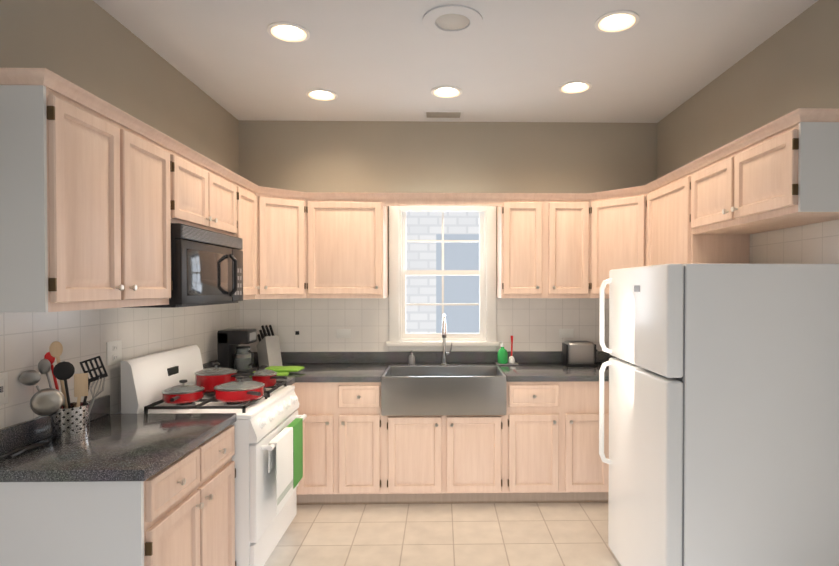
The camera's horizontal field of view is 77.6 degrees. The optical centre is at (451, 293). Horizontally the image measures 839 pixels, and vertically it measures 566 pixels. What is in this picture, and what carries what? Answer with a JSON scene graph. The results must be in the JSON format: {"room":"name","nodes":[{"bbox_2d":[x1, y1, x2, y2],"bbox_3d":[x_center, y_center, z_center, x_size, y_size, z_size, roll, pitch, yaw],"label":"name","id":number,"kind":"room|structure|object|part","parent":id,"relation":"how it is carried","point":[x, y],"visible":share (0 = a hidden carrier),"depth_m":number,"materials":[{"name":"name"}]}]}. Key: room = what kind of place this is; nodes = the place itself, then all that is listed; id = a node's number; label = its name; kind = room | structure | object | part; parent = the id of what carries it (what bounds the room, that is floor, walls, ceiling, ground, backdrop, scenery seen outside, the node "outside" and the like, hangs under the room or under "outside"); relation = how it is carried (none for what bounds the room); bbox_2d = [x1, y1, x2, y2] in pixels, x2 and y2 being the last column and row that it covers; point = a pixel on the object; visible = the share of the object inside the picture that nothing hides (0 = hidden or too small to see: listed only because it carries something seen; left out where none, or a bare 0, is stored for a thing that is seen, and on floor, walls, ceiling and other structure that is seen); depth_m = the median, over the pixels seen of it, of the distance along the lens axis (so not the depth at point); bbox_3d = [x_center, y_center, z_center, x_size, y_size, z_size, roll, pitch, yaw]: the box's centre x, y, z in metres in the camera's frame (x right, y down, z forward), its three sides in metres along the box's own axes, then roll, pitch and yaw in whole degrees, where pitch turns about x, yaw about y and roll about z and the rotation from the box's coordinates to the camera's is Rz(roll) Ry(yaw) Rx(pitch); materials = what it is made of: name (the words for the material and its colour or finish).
{"room":"kitchen","nodes":[
{"label":"kitchen","id":0,"kind":"room"},
{"bbox_2d":[0,0,239,428],"bbox_3d":[-1.681,0.086,0.868,0.100,2.850,6.580,0,1,-1],"label":"wall","id":1,"kind":"structure","parent":0,"point":[93,48],"depth_m":2.51,"materials":[{"name":"paint"}]},
{"bbox_2d":[0,372,7,404],"bbox_3d":[-1.643,0.349,1.873,0.012,0.115,0.118,0,1,-1],"label":"electrical outlet","id":2,"kind":"object","parent":1,"relation":"attached to","point":[4,388],"visible":1,"depth_m":1.91,"materials":[{"name":"grey plastic"}]},
{"bbox_2d":[0,68,127,311],"bbox_3d":[-1.474,-0.327,1.869,0.348,0.774,0.382,0,1,-1],"label":"upper cabinet","id":3,"kind":"object","parent":1,"relation":"attached to","point":[104,204],"depth_m":1.73,"materials":[{"name":"brown wood"}]},
{"bbox_3d":[0.013,-0.705,2.762,3.356,0.042,2.188,0,1,-1],"label":"crown","id":4,"kind":"part","parent":3,"relation":"part of","materials":[{"name":"brown wood"}]},
{"bbox_2d":[0,360,216,453],"bbox_3d":[-1.658,0.527,2.941,0.020,0.090,2.443,0,1,-1],"label":"backsplash","id":5,"kind":"structure","parent":1,"relation":"attached to","point":[12,437],"depth_m":2.04,"materials":[{"name":"grey stone"}]},
{"bbox_2d":[106,340,121,365],"bbox_3d":[-1.659,0.291,2.562,0.008,0.115,0.115,0,1,-1],"label":"electrical outlet","id":6,"kind":"object","parent":1,"relation":"attached to","point":[113,352],"visible":0.96,"depth_m":2.55,"materials":[{"name":"grey plastic"}]},
{"bbox_2d":[128,114,175,307],"bbox_3d":[-1.481,-0.332,2.252,0.348,0.774,0.386,0,1,-1],"label":"upper cabinet","id":7,"kind":"object","parent":1,"relation":"attached to","point":[151,153],"depth_m":2.27,"materials":[{"name":"brown wood"}]},
{"bbox_2d":[176,140,211,223],"bbox_3d":[-1.489,-0.532,2.637,0.348,0.384,0.387,0,1,-1],"label":"upper cabinet","id":8,"kind":"object","parent":1,"relation":"attached to","point":[193,169],"depth_m":2.66,"materials":[{"name":"brown wood"}]},
{"bbox_2d":[176,220,255,306],"bbox_3d":[-1.452,-0.137,2.842,0.427,0.399,0.770,0,1,-1],"label":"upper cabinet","id":9,"kind":"object","parent":1,"relation":"attached to","point":[214,265],"depth_m":2.79,"materials":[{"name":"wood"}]},
{"bbox_2d":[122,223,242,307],"bbox_3d":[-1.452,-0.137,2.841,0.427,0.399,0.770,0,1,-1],"label":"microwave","id":10,"kind":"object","parent":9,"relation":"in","point":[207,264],"depth_m":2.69,"materials":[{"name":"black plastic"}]},
{"bbox_2d":[212,160,239,231],"bbox_3d":[-1.496,-0.536,3.028,0.348,0.384,0.397,0,1,-1],"label":"upper cabinet","id":11,"kind":"object","parent":1,"relation":"attached to","point":[225,183],"depth_m":3.05,"materials":[{"name":"brown wood"}]},
{"bbox_2d":[240,176,259,298],"bbox_3d":[-1.503,-0.346,3.403,0.348,0.774,0.348,0,1,-1],"label":"upper cabinet","id":12,"kind":"object","parent":1,"relation":"attached to","point":[249,191],"depth_m":3.51,"materials":[{"name":"brown wood"}]},
{"bbox_2d":[260,186,307,298],"bbox_3d":[-1.377,-0.352,3.869,0.618,0.774,0.578,0,1,-1],"label":"upper cabinet","id":13,"kind":"object","parent":1,"relation":"attached to","point":[283,213],"depth_m":3.70,"materials":[{"name":"brown wood"}]},
{"bbox_2d":[264,495,620,565],"bbox_3d":[0.049,1.541,0.919,3.560,0.060,6.780,0,1,-1],"label":"floor","id":14,"kind":"structure","parent":0,"point":[520,534],"depth_m":3.19,"materials":[{"name":"tile"}]},
{"bbox_2d":[0,438,207,565],"bbox_3d":[-1.340,1.061,1.950,0.618,0.874,0.398,0,1,-1],"label":"base cabinet","id":15,"kind":"object","parent":14,"relation":"on","point":[162,520],"depth_m":1.75,"materials":[{"name":"brown wood"}]},
{"bbox_2d":[0,414,235,481],"bbox_3d":[-1.341,0.602,2.117,0.623,0.040,0.782,0,1,-1],"label":"countertop","id":16,"kind":"structure","parent":15,"relation":"on","point":[119,447],"depth_m":1.94,"materials":[{"name":"grey stone"}]},
{"bbox_2d":[0,441,49,458],"bbox_3d":[-1.573,0.577,1.918,0.057,0.012,0.183,0,1,-1],"label":"tongs","id":17,"kind":"object","parent":16,"relation":"on","point":[16,452],"visible":0.96,"depth_m":1.91,"materials":[{"name":"silver plastic"}]},
{"bbox_2d":[19,341,107,443],"bbox_3d":[-1.533,0.385,2.066,0.283,0.393,0.124,0,1,-35],"label":"utensil crock","id":18,"kind":"object","parent":16,"relation":"on","point":[70,422],"visible":1,"depth_m":2.05,"materials":[{"name":"metal"}]},
{"bbox_2d":[180,413,235,413],"bbox_3d":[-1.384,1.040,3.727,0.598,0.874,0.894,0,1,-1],"label":"base cabinet","id":19,"kind":"object","parent":14,"relation":"on","point":[180,413],"depth_m":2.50,"materials":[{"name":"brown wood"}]},
{"bbox_2d":[115,345,306,565],"bbox_3d":[-1.270,0.905,2.897,0.776,1.163,0.758,0,1,-1],"label":"range","id":20,"kind":"object","parent":14,"relation":"on","point":[267,458],"visible":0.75,"depth_m":2.66,"materials":[{"name":"white metal"}]},
{"bbox_2d":[162,380,204,403],"bbox_3d":[-1.384,0.500,2.619,0.198,0.103,0.338,0,1,-1],"label":"pan","id":21,"kind":"object","parent":20,"relation":"on","point":[183,393],"visible":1,"depth_m":2.62,"materials":[{"name":"red metal"}]},
{"bbox_2d":[195,362,253,391],"bbox_3d":[-1.284,0.473,2.991,0.358,0.148,0.224,0,1,-1],"label":"pot","id":22,"kind":"object","parent":20,"relation":"on","point":[209,379],"visible":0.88,"depth_m":2.91,"materials":[{"name":"red metal"}]},
{"bbox_2d":[214,376,264,401],"bbox_3d":[-1.087,0.494,2.700,0.305,0.113,0.337,0,1,-1],"label":"pan","id":23,"kind":"object","parent":20,"relation":"on","point":[240,390],"visible":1,"depth_m":2.65,"materials":[{"name":"red metal"}]},
{"bbox_2d":[252,365,286,386],"bbox_3d":[-1.062,0.486,3.058,0.249,0.120,0.223,0,1,-1],"label":"pot","id":24,"kind":"object","parent":20,"relation":"on","point":[267,377],"visible":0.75,"depth_m":3.04,"materials":[{"name":"red metal"}]},
{"bbox_2d":[208,422,235,565],"bbox_3d":[-1.348,1.057,2.331,0.618,0.874,0.363,0,1,-1],"label":"base cabinet","id":25,"kind":"object","parent":14,"relation":"on","point":[221,445],"depth_m":2.36,"materials":[{"name":"brown wood"}]},
{"bbox_2d":[294,382,335,504],"bbox_3d":[-0.941,1.038,3.863,0.292,0.874,0.638,0,1,-1],"label":"base cabinet","id":26,"kind":"object","parent":14,"relation":"on","point":[317,400],"depth_m":3.56,"materials":[{"name":"brown wood"}]},
{"bbox_2d":[237,362,315,385],"bbox_3d":[-1.372,0.583,3.721,0.623,0.040,0.895,0,1,-1],"label":"countertop","id":27,"kind":"structure","parent":26,"relation":"on","point":[291,378],"depth_m":3.82,"materials":[{"name":"grey stone"}]},
{"bbox_2d":[217,329,256,373],"bbox_3d":[-1.485,0.408,3.647,0.237,0.310,0.180,0,1,-1],"label":"coffee maker","id":28,"kind":"object","parent":27,"relation":"on","point":[231,353],"visible":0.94,"depth_m":3.57,"materials":[{"name":"black plastic"}]},
{"bbox_2d":[257,325,282,367],"bbox_3d":[-1.403,0.401,3.997,0.207,0.315,0.110,1,1,40],"label":"knife block","id":29,"kind":"object","parent":27,"relation":"on","point":[268,350],"visible":1,"depth_m":3.96,"materials":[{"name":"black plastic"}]},
{"bbox_2d":[249,366,303,376],"bbox_3d":[-1.214,0.542,3.632,0.331,0.041,0.265,0,1,-1],"label":"oven mitts","id":30,"kind":"object","parent":27,"relation":"on","point":[283,370],"visible":0.67,"depth_m":3.60,"materials":[{"name":"green fabric"}]},
{"bbox_2d":[336,382,383,504],"bbox_3d":[-0.641,1.038,3.869,0.308,0.874,0.638,0,1,-1],"label":"base cabinet","id":31,"kind":"object","parent":14,"relation":"on","point":[358,404],"depth_m":3.55,"materials":[{"name":"brown wood"}]},
{"bbox_2d":[296,362,391,381],"bbox_3d":[-0.773,0.581,3.858,0.579,0.040,0.643,0,1,-1],"label":"countertop","id":32,"kind":"structure","parent":31,"relation":"on","point":[323,371],"depth_m":3.71,"materials":[{"name":"grey stone"}]},
{"bbox_2d":[408,350,414,364],"bbox_3d":[-0.312,0.501,4.096,0.052,0.113,0.061,0,1,-1],"label":"soap dispenser","id":33,"kind":"object","parent":32,"relation":"on","point":[411,359],"visible":1,"depth_m":4.08,"materials":[{"name":"grey plastic"}]},
{"bbox_2d":[376,414,507,503],"bbox_3d":[-0.056,1.151,3.864,0.861,0.648,0.673,0,1,-1],"label":"base cabinet","id":34,"kind":"object","parent":14,"relation":"on","point":[444,426],"depth_m":3.57,"materials":[{"name":"brown wood"}]},
{"bbox_2d":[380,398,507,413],"bbox_3d":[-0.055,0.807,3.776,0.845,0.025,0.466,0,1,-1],"label":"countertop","id":35,"kind":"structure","parent":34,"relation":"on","point":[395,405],"depth_m":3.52,"materials":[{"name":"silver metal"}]},
{"bbox_2d":[381,366,505,415],"bbox_3d":[-0.054,0.692,3.766,0.849,0.264,0.487,0,1,-1],"label":"sink","id":36,"kind":"object","parent":35,"relation":"in","point":[405,390],"depth_m":3.52,"materials":[{"name":"silver metal"}]},
{"bbox_2d":[440,314,451,364],"bbox_3d":[-0.039,0.358,4.010,0.097,0.402,0.242,0,1,-1],"label":"faucet","id":37,"kind":"object","parent":35,"relation":"on","point":[444,329],"depth_m":4.08,"materials":[{"name":"silver metal"}]},
{"bbox_2d":[504,378,563,502],"bbox_3d":[0.565,1.038,3.892,0.383,0.874,0.638,0,1,-1],"label":"base cabinet","id":38,"kind":"object","parent":14,"relation":"on","point":[535,406],"depth_m":3.58,"materials":[{"name":"brown wood"}]},
{"bbox_2d":[496,362,608,377],"bbox_3d":[1.020,0.581,3.893,1.299,0.040,0.643,0,1,-1],"label":"countertop","id":39,"kind":"structure","parent":38,"relation":"on","point":[524,369],"depth_m":3.80,"materials":[{"name":"grey stone"}]},
{"bbox_2d":[496,362,518,364],"bbox_3d":[0.438,0.553,4.098,0.170,0.008,0.115,0,1,-1],"label":"tray","id":40,"kind":"object","parent":39,"relation":"on","point":[508,363],"visible":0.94,"depth_m":4.04,"materials":[{"name":"grey plastic"}]},
{"bbox_2d":[497,341,507,363],"bbox_3d":[0.403,0.461,4.094,0.080,0.175,0.080,0,1,-1],"label":"soap bottle","id":41,"kind":"object","parent":40,"relation":"on","point":[502,355],"visible":1,"depth_m":4.07,"materials":[{"name":"green plastic"}]},
{"bbox_2d":[508,336,514,362],"bbox_3d":[0.475,0.440,4.105,0.052,0.215,0.052,0,1,-1],"label":"dish brush","id":42,"kind":"object","parent":40,"relation":"on","point":[511,359],"visible":1,"depth_m":4.10,"materials":[{"name":"red plastic"}]},
{"bbox_2d":[562,341,597,366],"bbox_3d":[1.002,0.465,4.035,0.255,0.187,0.170,0,1,-1],"label":"toaster","id":43,"kind":"object","parent":39,"relation":"on","point":[578,353],"visible":1,"depth_m":3.95,"materials":[{"name":"silver metal"}]},
{"bbox_2d":[564,378,608,502],"bbox_3d":[0.934,1.038,3.899,0.355,0.874,0.638,0,1,-1],"label":"base cabinet","id":44,"kind":"object","parent":14,"relation":"on","point":[586,478],"depth_m":3.59,"materials":[{"name":"brown wood"}]},
{"bbox_2d":[599,264,838,565],"bbox_3d":[1.242,0.681,2.554,0.831,1.620,0.765,0,1,-1],"label":"fridge","id":45,"kind":"object","parent":14,"relation":"on","point":[723,414],"visible":1,"depth_m":2.17,"materials":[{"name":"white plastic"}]},
{"bbox_2d":[239,120,656,351],"bbox_3d":[-0.015,0.045,4.241,3.360,2.850,0.100,0,1,-1],"label":"wall","id":46,"kind":"structure","parent":0,"point":[556,157],"depth_m":4.18,"materials":[{"name":"paint"}]},
{"bbox_2d":[336,329,350,337],"bbox_3d":[-0.864,0.321,4.174,0.115,0.072,0.006,0,1,-1],"label":"electrical outlet","id":47,"kind":"object","parent":46,"relation":"attached to","point":[343,333],"visible":1,"depth_m":4.17,"materials":[{"name":"white plastic"}]},
{"bbox_2d":[308,192,387,297],"bbox_3d":[-0.788,-0.353,3.995,0.565,0.774,0.348,0,1,-1],"label":"upper cabinet","id":48,"kind":"object","parent":46,"relation":"attached to","point":[348,232],"depth_m":3.82,"materials":[{"name":"brown wood"}]},
{"bbox_2d":[253,350,616,405],"bbox_3d":[0.002,0.637,3.873,3.336,0.332,0.645,0,1,-1],"label":"backsplash","id":49,"kind":"structure","parent":46,"relation":"attached to","point":[399,381],"depth_m":3.99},
{"bbox_2d":[386,206,498,350],"bbox_3d":[-0.070,-0.172,4.211,0.900,1.265,0.151,0,1,-1],"label":"window","id":50,"kind":"structure","parent":46,"relation":"in","point":[401,339],"depth_m":4.18,"materials":[{"name":"white wood"}]},
{"bbox_2d":[496,193,547,297],"bbox_3d":[0.532,-0.353,4.020,0.325,0.774,0.348,0,1,-1],"label":"upper cabinet","id":51,"kind":"object","parent":46,"relation":"attached to","point":[522,218],"depth_m":3.85,"materials":[{"name":"brown wood"}]},
{"bbox_2d":[559,329,573,337],"bbox_3d":[0.931,0.321,4.209,0.115,0.072,0.006,0,1,-1],"label":"electrical outlet","id":52,"kind":"object","parent":46,"relation":"attached to","point":[566,333],"visible":1,"depth_m":4.21,"materials":[{"name":"white plastic"}]},
{"bbox_2d":[548,193,587,297],"bbox_3d":[0.862,-0.353,4.027,0.335,0.774,0.348,0,1,-1],"label":"upper cabinet","id":53,"kind":"object","parent":46,"relation":"attached to","point":[567,212],"depth_m":3.86,"materials":[{"name":"brown wood"}]},
{"bbox_2d":[93,0,817,122],"bbox_3d":[0.049,-1.379,0.884,3.560,0.080,6.780,0,1,-1],"label":"ceiling","id":54,"kind":"structure","parent":0,"point":[397,60],"depth_m":2.97,"materials":[{"name":"paint"}]},
{"bbox_2d":[267,22,309,42],"bbox_3d":[-0.846,-1.357,2.707,0.214,0.008,0.214,0,1,-1],"label":"recessed light","id":55,"kind":"object","parent":54,"relation":"in","point":[290,32],"visible":1,"depth_m":2.70,"materials":[{"name":"white"}]},
{"bbox_2d":[306,89,337,100],"bbox_3d":[-0.893,-1.368,3.587,0.214,0.008,0.214,0,1,-1],"label":"recessed light","id":56,"kind":"object","parent":54,"relation":"in","point":[322,94],"visible":1,"depth_m":3.58,"materials":[{"name":"white"}]},
{"bbox_2d":[424,111,462,117],"bbox_3d":[-0.061,-1.370,3.988,0.300,0.012,0.150,0,1,-1],"label":"ceiling vent","id":57,"kind":"object","parent":54,"relation":"in","point":[443,114],"visible":1,"depth_m":3.97,"materials":[{"name":"metal"}]},
{"bbox_2d":[431,86,461,97],"bbox_3d":[-0.032,-1.367,3.533,0.214,0.008,0.214,0,1,-1],"label":"recessed light","id":58,"kind":"object","parent":54,"relation":"in","point":[446,91],"visible":1,"depth_m":3.52,"materials":[{"name":"white"}]},
{"bbox_2d":[422,4,482,36],"bbox_3d":[0.006,-1.353,2.594,0.300,0.013,0.300,0,1,-1],"label":"speaker","id":59,"kind":"object","parent":54,"relation":"attached to","point":[452,20],"visible":1,"depth_m":2.57},
{"bbox_2d":[559,81,591,93],"bbox_3d":[0.820,-1.366,3.449,0.214,0.008,0.214,0,1,-1],"label":"recessed light","id":60,"kind":"object","parent":54,"relation":"in","point":[572,87],"visible":1,"depth_m":3.44,"materials":[{"name":"white"}]},
{"bbox_2d":[595,10,638,32],"bbox_3d":[0.826,-1.356,2.599,0.214,0.008,0.214,0,1,-1],"label":"recessed light","id":61,"kind":"object","parent":54,"relation":"in","point":[617,21],"visible":1,"depth_m":2.60,"materials":[{"name":"white"}]},
{"bbox_2d":[657,0,838,263],"bbox_3d":[1.778,0.085,0.935,0.100,2.850,6.580,0,1,-1],"label":"wall","id":62,"kind":"structure","parent":0,"point":[792,65],"depth_m":2.74,"materials":[{"name":"paint"}]},
{"bbox_2d":[588,185,643,297],"bbox_3d":[1.351,-0.352,3.881,0.638,0.774,0.658,0,1,-1],"label":"upper cabinet","id":63,"kind":"object","parent":62,"relation":"attached to","point":[615,217],"depth_m":3.72,"materials":[{"name":"brown wood"}]},
{"bbox_2d":[644,164,749,265],"bbox_3d":[1.508,-0.344,3.247,0.348,0.774,0.615,0,1,-1],"label":"upper cabinet","id":64,"kind":"object","parent":62,"relation":"attached to","point":[667,240],"depth_m":3.09,"materials":[{"name":"brown wood"}]},
{"bbox_2d":[688,144,784,235],"bbox_3d":[1.518,-0.528,2.717,0.348,0.394,0.441,0,1,-1],"label":"upper cabinet","id":65,"kind":"object","parent":62,"relation":"attached to","point":[707,174],"depth_m":2.74,"materials":[{"name":"brown wood"}]},
{"bbox_2d":[728,108,838,227],"bbox_3d":[1.527,-0.522,2.275,0.348,0.394,0.444,0,1,-1],"label":"upper cabinet","id":66,"kind":"object","parent":62,"relation":"attached to","point":[784,172],"depth_m":2.14,"materials":[{"name":"brown wood"}]},
{"label":"outside","id":67,"kind":"structure","parent":0,"visible":0},
{"bbox_2d":[406,211,479,332],"bbox_3d":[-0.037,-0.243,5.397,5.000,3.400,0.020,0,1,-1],"label":"window panes","id":68,"kind":"structure","parent":67,"point":[427,225],"depth_m":5.39,"materials":[{"name":"white"}]}
]}

